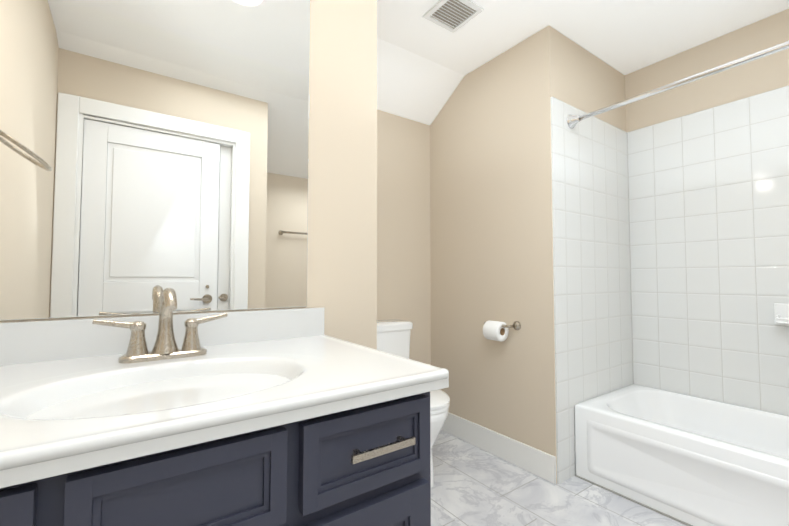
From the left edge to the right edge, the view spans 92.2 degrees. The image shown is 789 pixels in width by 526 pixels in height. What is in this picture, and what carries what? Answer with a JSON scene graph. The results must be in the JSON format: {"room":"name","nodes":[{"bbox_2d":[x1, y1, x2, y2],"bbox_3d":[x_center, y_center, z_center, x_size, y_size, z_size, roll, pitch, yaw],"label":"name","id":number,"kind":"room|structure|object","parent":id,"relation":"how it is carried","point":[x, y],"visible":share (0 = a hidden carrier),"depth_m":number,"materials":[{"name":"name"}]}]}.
{"room":"bathroom","nodes":[
{"label":"bathroom","id":0,"kind":"room"},
{"bbox_2d":[0,0,627,349],"bbox_3d":[0.292,-0.100,1.673,3.060,2.460,0.130,2,-3,-35],"label":"wall","id":1,"kind":"structure","parent":0,"point":[345,253],"depth_m":1.29,"materials":[{"name":"beige paint"}]},
{"bbox_2d":[0,0,309,320],"bbox_3d":[-0.558,-0.387,0.998,0.700,1.030,0.005,2,-3,-35],"label":"mirror","id":2,"kind":"object","parent":1,"relation":"attached to","point":[151,151],"visible":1,"depth_m":0.95,"materials":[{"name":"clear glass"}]},
{"bbox_2d":[550,97,632,483],"bbox_3d":[1.205,0.134,2.260,0.881,2.040,0.010,2,-3,-35],"label":"wall tile","id":3,"kind":"structure","parent":1,"relation":"attached to","point":[592,285],"depth_m":2.20,"materials":[{"name":"white tile"}]},
{"bbox_2d":[567,41,788,128],"bbox_3d":[1.438,-0.822,1.510,0.080,0.080,1.543,2,-3,-35],"label":"rail","id":4,"kind":"object","parent":3,"relation":"attached to","point":[572,121],"visible":1,"depth_m":1.70,"materials":[{"name":"silver metal"}]},
{"bbox_2d":[384,111,431,364],"bbox_3d":[-0.220,-0.065,2.540,1.325,2.460,0.100,2,-3,-35],"label":"wall","id":5,"kind":"structure","parent":0,"point":[407,206],"depth_m":2.71,"materials":[{"name":"beige paint"}]},
{"bbox_2d":[428,25,563,483],"bbox_3d":[0.600,-0.069,2.441,0.100,2.460,0.970,2,-3,-35],"label":"wall","id":6,"kind":"structure","parent":0,"point":[438,232],"depth_m":2.30,"materials":[{"name":"beige paint"}]},
{"bbox_2d":[441,412,555,483],"bbox_3d":[0.560,1.089,2.352,0.019,0.138,0.948,2,-3,-35],"label":"baseboard","id":7,"kind":"structure","parent":6,"relation":"attached to","point":[537,462],"depth_m":2.21,"materials":[{"name":"white wood"}]},
{"bbox_2d":[483,320,520,341],"bbox_3d":[0.608,0.394,2.210,0.129,0.116,0.207,2,-3,-35],"label":"toilet paper","id":8,"kind":"object","parent":6,"relation":"attached to","point":[496,330],"visible":1,"depth_m":2.18,"materials":[{"name":"white paper"}]},
{"bbox_2d":[431,430,685,525],"bbox_3d":[0.792,1.125,0.899,3.280,0.050,3.870,2,-3,-35],"label":"floor","id":9,"kind":"structure","parent":0,"point":[473,485],"depth_m":1.83,"materials":[{"name":"tile"}]},
{"bbox_2d":[0,288,448,525],"bbox_3d":[-0.408,0.570,0.703,0.861,1.043,0.591,2,-3,-35],"label":"bathroom vanity","id":10,"kind":"object","parent":9,"relation":"on","point":[166,416],"visible":1,"depth_m":0.62,"materials":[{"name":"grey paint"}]},
{"bbox_2d":[377,319,449,486],"bbox_3d":[0.020,0.758,2.167,0.470,0.786,0.719,2,-3,-35],"label":"toilet","id":11,"kind":"object","parent":9,"relation":"on","point":[393,336],"visible":0.08,"depth_m":2.29,"materials":[{"name":"white ceramic"}]},
{"bbox_2d":[575,384,788,525],"bbox_3d":[1.707,0.939,1.632,0.725,0.380,1.538,2,-3,-35],"label":"bathtub","id":12,"kind":"object","parent":9,"relation":"on","point":[687,460],"visible":1,"depth_m":1.78,"materials":[{"name":"white ceramic"}]},
{"bbox_2d":[377,0,788,124],"bbox_3d":[0.792,-1.187,0.991,3.280,0.423,3.870,2,-3,-35],"label":"ceiling","id":13,"kind":"structure","parent":0,"point":[424,66],"depth_m":2.14,"materials":[{"name":"white paint"}]},
{"bbox_2d":[422,0,483,33],"bbox_3d":[0.302,-1.292,1.966,0.226,0.014,0.224,2,-3,-35],"label":"ceiling vent","id":14,"kind":"object","parent":13,"relation":"in","point":[453,16],"visible":0.98,"depth_m":1.97,"materials":[{"name":"white plastic"}]},
{"bbox_2d":[628,8,788,131],"bbox_3d":[2.376,-0.108,1.462,0.100,2.460,2.880,2,-3,-35],"label":"wall","id":15,"kind":"structure","parent":0,"point":[770,72],"depth_m":2.18,"materials":[{"name":"beige paint"}]},
{"bbox_2d":[627,85,788,415],"bbox_3d":[2.008,0.118,1.879,0.010,2.040,1.540,2,-3,-35],"label":"wall tile","id":16,"kind":"structure","parent":15,"relation":"attached to","point":[709,220],"depth_m":2.15,"materials":[{"name":"white tile"}]},
{"bbox_2d":[774,303,788,325],"bbox_3d":[1.966,0.258,1.856,0.079,0.110,0.170,2,-3,-35],"label":"soap dish","id":17,"kind":"object","parent":16,"relation":"attached to","point":[781,314],"visible":1,"depth_m":1.91,"materials":[{"name":"white ceramic"}]}
]}

